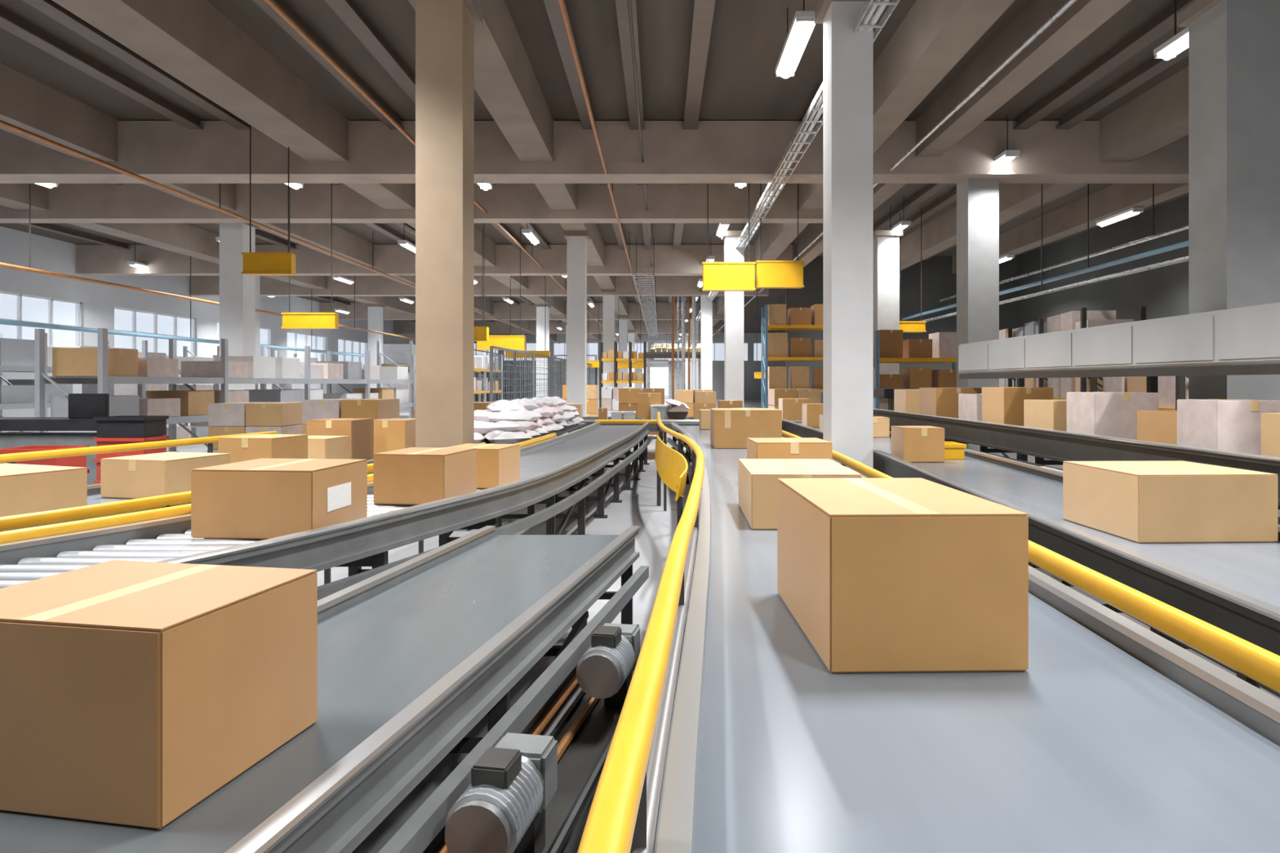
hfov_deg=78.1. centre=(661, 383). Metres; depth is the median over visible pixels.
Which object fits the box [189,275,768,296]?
ceiling beam
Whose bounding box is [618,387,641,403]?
cardboard box
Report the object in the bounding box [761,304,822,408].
rack
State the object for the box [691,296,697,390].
riser pipe
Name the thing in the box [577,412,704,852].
guard rail
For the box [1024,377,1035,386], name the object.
cardboard box
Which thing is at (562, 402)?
bag
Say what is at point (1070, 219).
ceiling beam
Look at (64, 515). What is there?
guard rail
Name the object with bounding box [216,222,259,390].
column
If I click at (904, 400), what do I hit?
cardboard box
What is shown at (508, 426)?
bag
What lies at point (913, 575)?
cardboard box
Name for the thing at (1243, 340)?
conveyor
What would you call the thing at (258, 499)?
cardboard box
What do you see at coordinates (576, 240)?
column
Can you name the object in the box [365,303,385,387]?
column
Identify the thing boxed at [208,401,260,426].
cardboard box
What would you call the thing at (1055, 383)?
load
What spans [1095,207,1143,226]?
lamp
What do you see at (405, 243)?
lamp
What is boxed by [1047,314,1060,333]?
load
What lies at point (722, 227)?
lamp
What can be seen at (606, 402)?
cardboard box
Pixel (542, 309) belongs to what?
column
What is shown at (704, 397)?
cardboard box
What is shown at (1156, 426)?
cardboard box
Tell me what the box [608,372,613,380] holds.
cardboard box
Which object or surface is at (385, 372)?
cardboard box
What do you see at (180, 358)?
cardboard box
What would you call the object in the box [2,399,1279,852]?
floor
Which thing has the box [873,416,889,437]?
cardboard box
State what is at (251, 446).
cardboard box
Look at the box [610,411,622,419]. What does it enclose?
plastic crate
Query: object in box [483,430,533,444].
bag
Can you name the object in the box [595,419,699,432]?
bar
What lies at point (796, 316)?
cardboard box
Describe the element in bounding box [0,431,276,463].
guard rail
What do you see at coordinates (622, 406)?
cardboard box
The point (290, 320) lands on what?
hanging sign
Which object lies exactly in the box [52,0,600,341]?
ceiling beam
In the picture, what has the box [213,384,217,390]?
cardboard box
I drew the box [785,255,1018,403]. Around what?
wall partition
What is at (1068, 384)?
load
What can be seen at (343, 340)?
window
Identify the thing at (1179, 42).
lamp
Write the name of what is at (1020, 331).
storage tote
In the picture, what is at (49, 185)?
lamp
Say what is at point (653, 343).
window
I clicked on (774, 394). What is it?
cardboard box
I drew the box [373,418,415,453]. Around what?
cardboard box
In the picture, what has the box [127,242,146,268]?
lamp
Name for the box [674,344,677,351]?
sack
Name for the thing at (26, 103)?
ceiling beam
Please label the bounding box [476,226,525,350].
hanging sign
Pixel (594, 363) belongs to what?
sign
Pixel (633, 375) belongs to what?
cardboard box
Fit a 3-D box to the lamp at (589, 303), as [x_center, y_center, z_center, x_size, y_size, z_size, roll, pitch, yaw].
[-3.750,-4.564,42.000,0.260,0.872,1.660,0,0,0]
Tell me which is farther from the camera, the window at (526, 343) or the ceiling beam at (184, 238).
the window at (526, 343)
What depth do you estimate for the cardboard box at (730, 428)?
9.67 m
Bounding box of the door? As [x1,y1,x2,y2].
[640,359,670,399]
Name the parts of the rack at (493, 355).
panel, panel, post, panel, post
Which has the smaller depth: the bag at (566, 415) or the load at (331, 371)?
the bag at (566, 415)
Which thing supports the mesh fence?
on the floor at (638, 507)
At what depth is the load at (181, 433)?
20.72 m
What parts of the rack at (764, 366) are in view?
upright frame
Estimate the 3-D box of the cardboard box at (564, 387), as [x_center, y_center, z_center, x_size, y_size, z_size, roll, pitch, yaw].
[-2.875,0.271,25.500,0.522,0.452,1.016,0,0,-1]
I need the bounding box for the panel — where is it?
[654,430,688,526]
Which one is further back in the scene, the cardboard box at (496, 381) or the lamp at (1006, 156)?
the cardboard box at (496, 381)
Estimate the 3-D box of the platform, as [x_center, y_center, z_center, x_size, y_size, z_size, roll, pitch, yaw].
[0.750,-0.270,39.970,3.000,3.640,3.060,0,0,0]
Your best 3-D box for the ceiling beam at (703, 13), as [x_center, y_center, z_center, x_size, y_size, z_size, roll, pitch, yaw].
[0.550,-4.907,35.400,0.260,0.185,84.600,0,0,0]
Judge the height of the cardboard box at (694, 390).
0.402 m
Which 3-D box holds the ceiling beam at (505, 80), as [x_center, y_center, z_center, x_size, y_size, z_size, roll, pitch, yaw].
[-2.350,-4.600,35.400,0.620,0.800,84.600,0,0,0]
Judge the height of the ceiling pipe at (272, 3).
0.875 m
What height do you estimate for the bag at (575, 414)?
0.192 m
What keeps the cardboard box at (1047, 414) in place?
on the conveyor at (1058, 446)
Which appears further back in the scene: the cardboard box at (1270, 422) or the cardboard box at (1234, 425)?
the cardboard box at (1234, 425)
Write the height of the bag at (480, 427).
0.198 m
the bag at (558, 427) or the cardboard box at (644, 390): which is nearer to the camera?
the bag at (558, 427)
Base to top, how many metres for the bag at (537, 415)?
0.167 m
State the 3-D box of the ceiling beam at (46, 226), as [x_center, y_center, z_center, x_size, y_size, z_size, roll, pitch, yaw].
[-19.200,-4.907,35.400,0.260,0.185,84.600,0,0,0]
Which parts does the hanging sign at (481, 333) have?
panel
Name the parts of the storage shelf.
upright frame, upright frame, upright frame, upright frame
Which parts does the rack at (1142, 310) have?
upright frame, upright frame, upright frame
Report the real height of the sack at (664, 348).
0.537 m
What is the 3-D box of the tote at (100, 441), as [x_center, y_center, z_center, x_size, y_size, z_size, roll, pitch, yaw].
[-6.100,0.729,9.100,0.570,0.230,0.440,0,0,0]
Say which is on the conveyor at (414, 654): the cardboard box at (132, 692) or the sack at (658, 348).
the cardboard box at (132, 692)
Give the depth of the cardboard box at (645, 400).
16.90 m
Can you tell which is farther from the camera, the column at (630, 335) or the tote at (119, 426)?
the column at (630, 335)
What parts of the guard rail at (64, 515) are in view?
rail, post, post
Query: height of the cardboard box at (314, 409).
0.382 m
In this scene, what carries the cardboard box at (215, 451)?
on the wooden pallet
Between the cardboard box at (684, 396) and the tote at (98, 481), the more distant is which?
the cardboard box at (684, 396)
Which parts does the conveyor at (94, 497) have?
rail, frame, rail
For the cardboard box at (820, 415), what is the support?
on the conveyor at (1233, 588)
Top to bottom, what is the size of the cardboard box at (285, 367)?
0.420 m
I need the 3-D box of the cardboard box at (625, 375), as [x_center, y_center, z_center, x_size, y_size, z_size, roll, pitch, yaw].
[-1.465,-0.278,33.500,0.250,0.302,0.644,0,0,-2]
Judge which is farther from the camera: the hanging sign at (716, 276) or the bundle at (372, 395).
the bundle at (372, 395)
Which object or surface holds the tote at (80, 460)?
on the tote
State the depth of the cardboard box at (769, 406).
19.84 m
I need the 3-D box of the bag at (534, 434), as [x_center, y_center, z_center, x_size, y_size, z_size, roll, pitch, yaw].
[-1.885,0.677,10.380,0.470,0.167,0.520,1,1,18]
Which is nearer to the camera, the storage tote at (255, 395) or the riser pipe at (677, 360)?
the storage tote at (255, 395)
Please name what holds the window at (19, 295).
in the wall at (99, 301)
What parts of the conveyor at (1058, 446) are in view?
leg, leg, leg, rail, rail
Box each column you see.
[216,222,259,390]
[255,275,259,355]
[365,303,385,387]
[408,0,482,531]
[534,303,551,397]
[563,230,590,433]
[564,323,566,355]
[600,288,615,386]
[617,315,628,386]
[627,329,635,386]
[684,329,688,389]
[689,315,697,389]
[699,288,714,391]
[721,230,746,408]
[814,0,880,478]
[873,230,902,408]
[956,178,999,455]
[1177,0,1279,516]
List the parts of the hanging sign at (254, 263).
panel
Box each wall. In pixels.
[0,226,415,431]
[474,333,785,399]
[1018,195,1188,327]
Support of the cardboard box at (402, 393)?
on the rack at (41, 379)
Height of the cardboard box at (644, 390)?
0.422 m
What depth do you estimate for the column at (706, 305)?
35.15 m
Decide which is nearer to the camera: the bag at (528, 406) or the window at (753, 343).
the bag at (528, 406)
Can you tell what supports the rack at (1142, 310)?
on the floor at (638, 507)
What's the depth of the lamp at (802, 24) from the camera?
9.69 m
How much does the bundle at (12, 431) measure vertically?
0.540 m
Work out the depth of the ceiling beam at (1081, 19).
11.41 m
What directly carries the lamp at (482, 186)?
hanging from the ceiling
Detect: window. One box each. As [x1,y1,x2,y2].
[0,291,81,346]
[114,306,195,356]
[217,321,271,356]
[287,331,326,361]
[337,338,367,362]
[504,342,536,361]
[553,342,598,361]
[653,342,681,361]
[712,342,748,361]
[753,342,785,361]
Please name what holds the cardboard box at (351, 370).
on the rack at (41, 379)
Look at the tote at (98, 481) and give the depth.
8.88 m
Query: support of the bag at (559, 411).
on the bag at (566, 415)
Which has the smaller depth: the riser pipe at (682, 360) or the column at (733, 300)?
the column at (733, 300)
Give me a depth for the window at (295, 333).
47.03 m
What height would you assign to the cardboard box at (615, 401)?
0.422 m
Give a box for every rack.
[0,333,324,432]
[34,328,415,451]
[377,340,502,417]
[475,355,596,402]
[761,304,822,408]
[873,330,956,408]
[1008,306,1146,399]
[1089,375,1188,410]
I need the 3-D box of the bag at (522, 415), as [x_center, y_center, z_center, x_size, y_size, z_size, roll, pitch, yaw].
[-1.949,0.438,10.334,0.520,0.212,0.578,0,0,6]
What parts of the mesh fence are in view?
post, panel, rail, post, panel, rail, post, rail, panel, post, panel, post, panel, panel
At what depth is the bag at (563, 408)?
13.22 m
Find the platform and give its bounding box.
[646,340,700,388]
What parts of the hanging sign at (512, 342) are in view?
panel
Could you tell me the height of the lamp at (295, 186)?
0.872 m
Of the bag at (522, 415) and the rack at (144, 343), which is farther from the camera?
the rack at (144, 343)
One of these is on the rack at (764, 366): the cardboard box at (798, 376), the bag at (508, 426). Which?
the cardboard box at (798, 376)
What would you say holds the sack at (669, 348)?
on the platform
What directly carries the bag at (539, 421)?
on the bag at (540, 430)
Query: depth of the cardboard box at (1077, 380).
14.71 m
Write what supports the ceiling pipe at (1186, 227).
hanging from the ceiling
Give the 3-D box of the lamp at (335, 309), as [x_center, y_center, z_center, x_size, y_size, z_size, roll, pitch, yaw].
[-18.600,-4.564,46.000,0.260,0.872,1.660,0,0,0]
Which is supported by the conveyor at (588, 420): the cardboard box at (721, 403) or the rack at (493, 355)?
the cardboard box at (721, 403)
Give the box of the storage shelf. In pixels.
[599,342,646,408]
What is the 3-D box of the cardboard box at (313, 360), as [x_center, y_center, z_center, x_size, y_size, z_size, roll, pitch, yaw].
[-12.522,-0.626,27.483,0.800,0.540,0.700,0,0,3]
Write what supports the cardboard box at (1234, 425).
on the conveyor at (1058, 446)
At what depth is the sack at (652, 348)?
39.18 m
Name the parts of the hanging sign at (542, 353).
panel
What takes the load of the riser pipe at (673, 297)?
on the floor at (638, 507)
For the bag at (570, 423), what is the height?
0.161 m
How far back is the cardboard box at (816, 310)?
27.10 m
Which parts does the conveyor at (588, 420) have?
rail, frame, leg, frame, rail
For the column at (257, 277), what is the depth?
29.13 m
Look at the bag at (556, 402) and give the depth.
13.07 m
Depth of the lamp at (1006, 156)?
14.65 m
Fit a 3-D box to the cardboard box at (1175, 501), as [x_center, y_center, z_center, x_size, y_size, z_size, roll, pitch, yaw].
[2.730,0.627,4.300,0.720,0.342,0.700,0,0,-2]
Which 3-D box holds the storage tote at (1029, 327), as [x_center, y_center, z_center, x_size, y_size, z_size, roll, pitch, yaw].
[8.977,-1.067,18.341,0.800,0.720,0.750,0,0,10]
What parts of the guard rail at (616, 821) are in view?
post, post, post, post, post, post, post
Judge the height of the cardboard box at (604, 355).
0.242 m
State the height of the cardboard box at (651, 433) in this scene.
0.422 m
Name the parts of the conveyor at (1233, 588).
leg, rail, frame, leg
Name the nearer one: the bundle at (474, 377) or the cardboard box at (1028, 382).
the cardboard box at (1028, 382)
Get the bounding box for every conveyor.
[0,421,653,600]
[0,458,373,532]
[0,525,648,852]
[556,416,802,448]
[631,422,1279,852]
[782,419,1279,697]
[873,408,1279,524]
[958,302,1279,460]
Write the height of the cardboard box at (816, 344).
0.602 m
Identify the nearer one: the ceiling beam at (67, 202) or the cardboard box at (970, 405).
the cardboard box at (970, 405)
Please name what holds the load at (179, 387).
on the rack at (144, 343)
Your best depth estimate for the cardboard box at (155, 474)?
5.69 m
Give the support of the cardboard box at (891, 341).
on the rack at (877, 360)
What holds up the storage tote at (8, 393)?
on the rack at (144, 343)
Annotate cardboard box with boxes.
[0,462,87,516]
[0,560,317,829]
[47,346,62,366]
[52,347,137,376]
[100,452,230,498]
[145,390,214,415]
[166,356,214,369]
[191,457,367,539]
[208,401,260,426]
[208,426,246,448]
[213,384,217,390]
[213,448,218,453]
[214,355,275,377]
[218,434,307,463]
[245,401,302,426]
[245,423,302,434]
[255,383,271,389]
[271,383,304,389]
[275,357,299,378]
[287,357,317,363]
[300,389,323,402]
[302,398,350,424]
[302,424,306,434]
[306,417,373,459]
[307,435,350,458]
[323,393,362,399]
[341,398,399,419]
[352,387,394,399]
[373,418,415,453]
[373,447,476,505]
[379,366,408,379]
[393,387,408,403]
[446,443,519,488]
[474,401,492,410]
[488,380,497,390]
[562,385,566,399]
[564,403,582,418]
[586,384,599,399]
[586,399,599,413]
[586,413,598,416]
[598,407,608,419]
[601,352,607,358]
[601,373,608,380]
[601,386,613,398]
[601,398,613,410]
[608,350,613,358]
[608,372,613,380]
[612,398,618,410]
[613,386,623,398]
[616,351,622,358]
[616,372,622,380]
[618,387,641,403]
[618,403,637,416]
[623,351,628,358]
[623,373,628,380]
[631,351,637,358]
[631,372,637,380]
[637,392,661,419]
[638,352,644,358]
[638,373,644,380]
[642,387,664,403]
[648,431,663,434]
[675,389,693,403]
[684,403,693,416]
[693,389,711,402]
[693,402,715,419]
[694,391,715,403]
[699,408,710,429]
[710,408,782,448]
[717,400,742,408]
[737,458,861,529]
[746,437,831,459]
[768,304,786,324]
[768,332,787,356]
[768,366,786,388]
[768,388,797,405]
[768,404,778,408]
[777,477,1028,673]
[778,398,810,420]
[787,307,810,324]
[787,337,811,356]
[788,366,809,388]
[795,388,820,403]
[802,403,822,427]
[810,304,822,324]
[810,368,822,389]
[811,339,822,356]
[819,414,822,431]
[873,329,902,358]
[873,373,902,392]
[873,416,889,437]
[891,426,944,462]
[893,389,919,413]
[901,367,931,388]
[902,338,932,357]
[919,387,981,418]
[931,369,956,387]
[958,393,982,421]
[982,386,1053,426]
[1006,331,1014,337]
[1023,399,1066,431]
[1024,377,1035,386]
[1039,466,1062,471]
[1062,460,1277,542]
[1066,391,1158,439]
[1075,377,1102,391]
[1127,376,1146,392]
[1137,409,1177,444]
[1177,399,1279,454]
[1261,413,1279,457]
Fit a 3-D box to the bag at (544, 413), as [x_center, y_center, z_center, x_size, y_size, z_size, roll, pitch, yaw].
[-1.902,0.430,11.586,0.470,0.196,0.579,0,0,17]
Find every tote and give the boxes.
[0,337,34,366]
[0,385,34,403]
[0,445,89,467]
[8,379,72,402]
[50,395,139,417]
[93,415,168,437]
[93,435,168,458]
[93,458,100,479]
[93,479,100,484]
[191,426,209,438]
[244,389,300,402]
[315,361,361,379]
[383,343,415,364]
[400,415,408,417]
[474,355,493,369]
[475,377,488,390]
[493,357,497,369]
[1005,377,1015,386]
[1014,326,1024,337]
[1024,320,1047,335]
[1035,323,1047,333]
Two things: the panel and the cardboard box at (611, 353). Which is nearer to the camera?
the panel
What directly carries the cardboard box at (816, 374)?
on the rack at (764, 366)
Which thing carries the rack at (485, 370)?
on the floor at (638, 507)
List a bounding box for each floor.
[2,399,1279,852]
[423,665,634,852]
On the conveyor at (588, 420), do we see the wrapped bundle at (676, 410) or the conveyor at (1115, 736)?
the wrapped bundle at (676, 410)
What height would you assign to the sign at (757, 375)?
4.800 m
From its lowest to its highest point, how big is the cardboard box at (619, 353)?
0.302 m
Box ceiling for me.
[0,0,1188,333]
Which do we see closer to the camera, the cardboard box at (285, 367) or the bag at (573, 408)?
the bag at (573, 408)
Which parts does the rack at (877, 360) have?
upright frame, upright frame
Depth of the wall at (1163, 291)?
24.10 m
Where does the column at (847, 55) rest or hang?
on the floor at (638, 507)
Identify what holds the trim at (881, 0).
attached to the ceiling
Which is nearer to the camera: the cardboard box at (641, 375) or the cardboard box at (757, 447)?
the cardboard box at (757, 447)
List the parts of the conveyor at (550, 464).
rail, leg, leg, rail, frame, leg, rail, leg, leg, leg, leg, leg, leg, leg, leg, leg, leg, leg, leg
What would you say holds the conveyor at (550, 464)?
on the floor at (638, 507)
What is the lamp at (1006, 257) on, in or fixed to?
hanging from the ceiling
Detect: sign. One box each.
[241,124,295,275]
[280,183,338,328]
[474,222,488,341]
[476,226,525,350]
[504,275,550,358]
[586,296,599,367]
[617,296,643,368]
[702,183,755,291]
[754,288,776,378]
[755,183,804,288]
[899,206,926,332]
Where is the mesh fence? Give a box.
[489,346,596,402]
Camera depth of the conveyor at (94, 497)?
5.66 m
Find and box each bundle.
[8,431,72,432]
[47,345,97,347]
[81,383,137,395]
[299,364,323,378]
[345,392,377,399]
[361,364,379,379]
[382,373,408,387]
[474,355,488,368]
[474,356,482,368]
[474,377,475,391]
[649,399,689,419]
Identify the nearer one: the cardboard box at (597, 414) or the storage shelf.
the cardboard box at (597, 414)
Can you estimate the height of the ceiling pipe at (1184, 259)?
3.080 m
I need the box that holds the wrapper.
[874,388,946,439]
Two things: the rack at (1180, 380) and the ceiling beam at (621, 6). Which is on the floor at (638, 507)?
the rack at (1180, 380)
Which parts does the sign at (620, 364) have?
panel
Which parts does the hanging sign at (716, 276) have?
panel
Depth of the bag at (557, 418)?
12.34 m
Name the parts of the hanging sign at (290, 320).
panel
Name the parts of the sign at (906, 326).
panel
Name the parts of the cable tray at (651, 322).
rail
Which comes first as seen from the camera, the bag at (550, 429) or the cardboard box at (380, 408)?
the bag at (550, 429)
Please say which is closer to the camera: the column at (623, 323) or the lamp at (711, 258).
the lamp at (711, 258)
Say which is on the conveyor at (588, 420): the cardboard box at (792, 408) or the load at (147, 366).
the cardboard box at (792, 408)
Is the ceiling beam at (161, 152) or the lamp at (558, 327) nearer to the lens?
the ceiling beam at (161, 152)
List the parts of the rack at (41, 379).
upright frame, upright frame, upright frame, upright frame, upright frame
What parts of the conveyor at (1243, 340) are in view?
panel, panel, leg, panel, panel, casing, leg, panel, panel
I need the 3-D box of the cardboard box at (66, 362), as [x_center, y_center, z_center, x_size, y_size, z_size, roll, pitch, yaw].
[-8.553,-0.318,11.947,0.804,0.422,0.700,0,0,7]
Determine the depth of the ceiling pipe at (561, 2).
11.17 m
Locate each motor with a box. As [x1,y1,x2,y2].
[444,733,557,852]
[576,622,639,708]
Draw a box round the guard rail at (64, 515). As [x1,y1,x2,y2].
[0,442,485,584]
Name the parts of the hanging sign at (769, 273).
panel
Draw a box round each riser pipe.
[671,296,674,399]
[676,296,679,389]
[680,296,685,389]
[687,296,690,389]
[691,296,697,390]
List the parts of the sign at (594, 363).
panel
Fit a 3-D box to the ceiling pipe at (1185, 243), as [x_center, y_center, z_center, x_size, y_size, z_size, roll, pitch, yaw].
[9.200,-3.695,12.500,0.099,2.589,35.000,0,0,0]
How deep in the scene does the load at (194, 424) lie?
22.25 m
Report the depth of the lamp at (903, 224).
21.00 m
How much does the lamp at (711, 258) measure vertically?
0.872 m
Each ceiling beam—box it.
[0,4,551,322]
[0,62,556,341]
[0,120,1188,183]
[0,183,510,335]
[0,183,822,222]
[17,222,415,322]
[22,0,562,322]
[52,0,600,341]
[75,244,795,275]
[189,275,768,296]
[253,0,597,322]
[324,0,596,305]
[474,0,639,341]
[543,0,648,334]
[614,0,656,305]
[665,0,715,334]
[697,0,1014,340]
[795,0,1131,267]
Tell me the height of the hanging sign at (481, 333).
3.790 m
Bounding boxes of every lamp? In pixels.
[36,183,58,187]
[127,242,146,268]
[285,183,303,189]
[332,275,354,284]
[333,308,350,314]
[397,222,415,253]
[398,296,414,303]
[477,183,492,190]
[502,297,514,303]
[521,222,539,244]
[555,320,562,329]
[586,296,594,307]
[689,296,692,312]
[697,278,702,287]
[705,255,715,262]
[715,222,729,237]
[734,183,746,187]
[775,0,815,78]
[888,195,911,232]
[995,115,1020,165]
[999,254,1014,263]
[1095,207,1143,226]
[1153,0,1188,60]
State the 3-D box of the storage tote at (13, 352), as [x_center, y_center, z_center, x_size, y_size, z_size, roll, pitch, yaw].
[-13.331,-0.626,15.911,0.800,0.540,0.800,0,0,4]
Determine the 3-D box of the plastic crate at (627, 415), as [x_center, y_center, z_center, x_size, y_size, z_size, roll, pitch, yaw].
[-0.670,0.708,16.600,0.250,0.240,0.420,0,0,0]
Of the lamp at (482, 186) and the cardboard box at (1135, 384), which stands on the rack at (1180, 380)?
the cardboard box at (1135, 384)
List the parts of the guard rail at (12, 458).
post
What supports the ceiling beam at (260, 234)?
attached to the ceiling
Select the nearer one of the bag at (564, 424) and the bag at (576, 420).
the bag at (564, 424)
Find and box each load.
[137,351,166,358]
[137,357,178,377]
[137,383,166,398]
[139,398,180,416]
[165,425,191,440]
[168,384,213,390]
[181,360,248,377]
[190,421,208,426]
[213,390,248,403]
[299,363,342,378]
[475,380,481,391]
[928,332,956,357]
[999,328,1014,338]
[999,378,1005,386]
[1035,377,1047,387]
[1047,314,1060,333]
[1047,377,1061,397]
[1060,310,1115,331]
[1061,377,1075,398]
[1075,319,1133,328]
[1102,376,1127,391]
[1157,376,1188,408]
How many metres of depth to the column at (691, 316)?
48.55 m
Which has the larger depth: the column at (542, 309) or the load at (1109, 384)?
the column at (542, 309)
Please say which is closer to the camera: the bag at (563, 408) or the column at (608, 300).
the bag at (563, 408)
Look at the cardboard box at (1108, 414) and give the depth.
7.61 m
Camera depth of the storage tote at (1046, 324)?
17.23 m
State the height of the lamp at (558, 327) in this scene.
0.872 m
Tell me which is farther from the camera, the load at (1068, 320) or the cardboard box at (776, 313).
the cardboard box at (776, 313)
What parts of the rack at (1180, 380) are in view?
upright frame, upright frame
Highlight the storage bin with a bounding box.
[944,441,966,459]
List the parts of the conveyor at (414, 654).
frame, rail, rail, frame, leg, rail, leg, leg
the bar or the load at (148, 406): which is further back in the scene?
the bar
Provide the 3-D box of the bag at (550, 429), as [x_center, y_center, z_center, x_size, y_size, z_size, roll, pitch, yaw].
[-1.829,0.678,11.598,0.470,0.168,0.520,0,0,22]
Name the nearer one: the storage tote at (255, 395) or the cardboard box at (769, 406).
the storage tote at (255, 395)
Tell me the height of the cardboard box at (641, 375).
0.302 m
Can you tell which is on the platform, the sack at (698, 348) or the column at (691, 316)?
the sack at (698, 348)
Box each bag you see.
[474,409,497,422]
[474,419,495,435]
[474,432,486,443]
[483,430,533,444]
[485,400,525,412]
[486,420,533,431]
[488,408,535,422]
[512,399,539,410]
[521,398,543,407]
[524,430,541,439]
[527,421,541,430]
[528,397,554,406]
[528,407,553,417]
[529,410,542,421]
[532,396,559,406]
[532,418,545,425]
[532,427,548,437]
[538,417,555,425]
[539,405,558,417]
[539,424,557,433]
[543,396,567,405]
[547,422,564,432]
[548,413,566,422]
[549,406,564,414]
[555,405,571,412]
[555,420,568,430]
[560,404,577,412]
[561,410,574,422]
[566,421,574,426]
[568,411,579,419]
[568,417,582,426]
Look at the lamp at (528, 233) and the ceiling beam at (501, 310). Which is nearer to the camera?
the lamp at (528, 233)
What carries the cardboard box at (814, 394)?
on the cardboard box
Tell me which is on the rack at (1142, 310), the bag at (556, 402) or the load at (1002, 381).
the load at (1002, 381)
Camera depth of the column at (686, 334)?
61.96 m
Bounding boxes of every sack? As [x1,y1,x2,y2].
[649,345,655,351]
[655,344,661,351]
[662,342,666,351]
[667,345,671,351]
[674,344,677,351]
[696,343,700,351]
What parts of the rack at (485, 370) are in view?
upright frame, upright frame, upright frame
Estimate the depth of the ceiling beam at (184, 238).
24.03 m
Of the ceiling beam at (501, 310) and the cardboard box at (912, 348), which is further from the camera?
the ceiling beam at (501, 310)
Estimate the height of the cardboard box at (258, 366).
0.420 m
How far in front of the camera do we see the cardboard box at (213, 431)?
12.49 m
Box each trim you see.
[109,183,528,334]
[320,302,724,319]
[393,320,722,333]
[712,0,890,297]
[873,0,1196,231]
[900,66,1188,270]
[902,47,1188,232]
[923,183,1087,260]
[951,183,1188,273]
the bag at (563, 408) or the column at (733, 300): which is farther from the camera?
the column at (733, 300)
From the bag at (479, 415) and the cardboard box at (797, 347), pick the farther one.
the cardboard box at (797, 347)
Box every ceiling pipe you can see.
[0,120,559,343]
[0,183,503,355]
[0,256,383,358]
[264,0,616,339]
[557,0,649,339]
[626,0,657,338]
[712,0,1076,335]
[902,183,1188,319]
[921,183,1188,321]
[938,183,1188,302]
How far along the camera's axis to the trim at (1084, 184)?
21.82 m
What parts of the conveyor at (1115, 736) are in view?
leg, rail, frame, rail, leg, rail, frame, post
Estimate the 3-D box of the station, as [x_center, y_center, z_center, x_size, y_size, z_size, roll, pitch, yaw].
[-8.000,0.840,10.200,2.400,1.420,0.750,0,0,0]
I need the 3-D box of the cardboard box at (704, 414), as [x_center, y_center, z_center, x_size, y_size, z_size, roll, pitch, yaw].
[0.900,0.632,13.999,0.420,0.332,0.606,0,0,0]
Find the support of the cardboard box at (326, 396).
on the rack at (41, 379)
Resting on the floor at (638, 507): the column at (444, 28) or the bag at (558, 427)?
the column at (444, 28)
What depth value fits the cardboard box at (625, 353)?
33.18 m
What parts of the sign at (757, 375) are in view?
panel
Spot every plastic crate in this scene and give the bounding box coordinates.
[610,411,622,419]
[622,411,635,419]
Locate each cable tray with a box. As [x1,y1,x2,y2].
[632,237,657,337]
[687,0,899,336]
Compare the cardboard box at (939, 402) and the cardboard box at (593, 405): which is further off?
the cardboard box at (593, 405)
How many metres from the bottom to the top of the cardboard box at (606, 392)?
0.422 m
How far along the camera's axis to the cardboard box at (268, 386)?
24.63 m
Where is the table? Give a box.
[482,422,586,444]
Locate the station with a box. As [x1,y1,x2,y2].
[0,393,109,484]
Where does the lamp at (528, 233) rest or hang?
hanging from the ceiling
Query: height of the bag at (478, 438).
0.162 m
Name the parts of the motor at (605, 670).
casing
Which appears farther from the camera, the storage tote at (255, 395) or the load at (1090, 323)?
the storage tote at (255, 395)
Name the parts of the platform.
leg, leg, handrail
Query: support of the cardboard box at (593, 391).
on the cardboard box at (593, 405)
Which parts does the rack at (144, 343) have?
upright frame, upright frame, upright frame, upright frame, upright frame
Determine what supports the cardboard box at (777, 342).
on the rack at (764, 366)
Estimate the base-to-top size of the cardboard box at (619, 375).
0.362 m
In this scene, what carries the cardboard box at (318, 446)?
on the conveyor at (94, 497)
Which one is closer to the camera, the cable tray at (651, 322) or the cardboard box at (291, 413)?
the cardboard box at (291, 413)

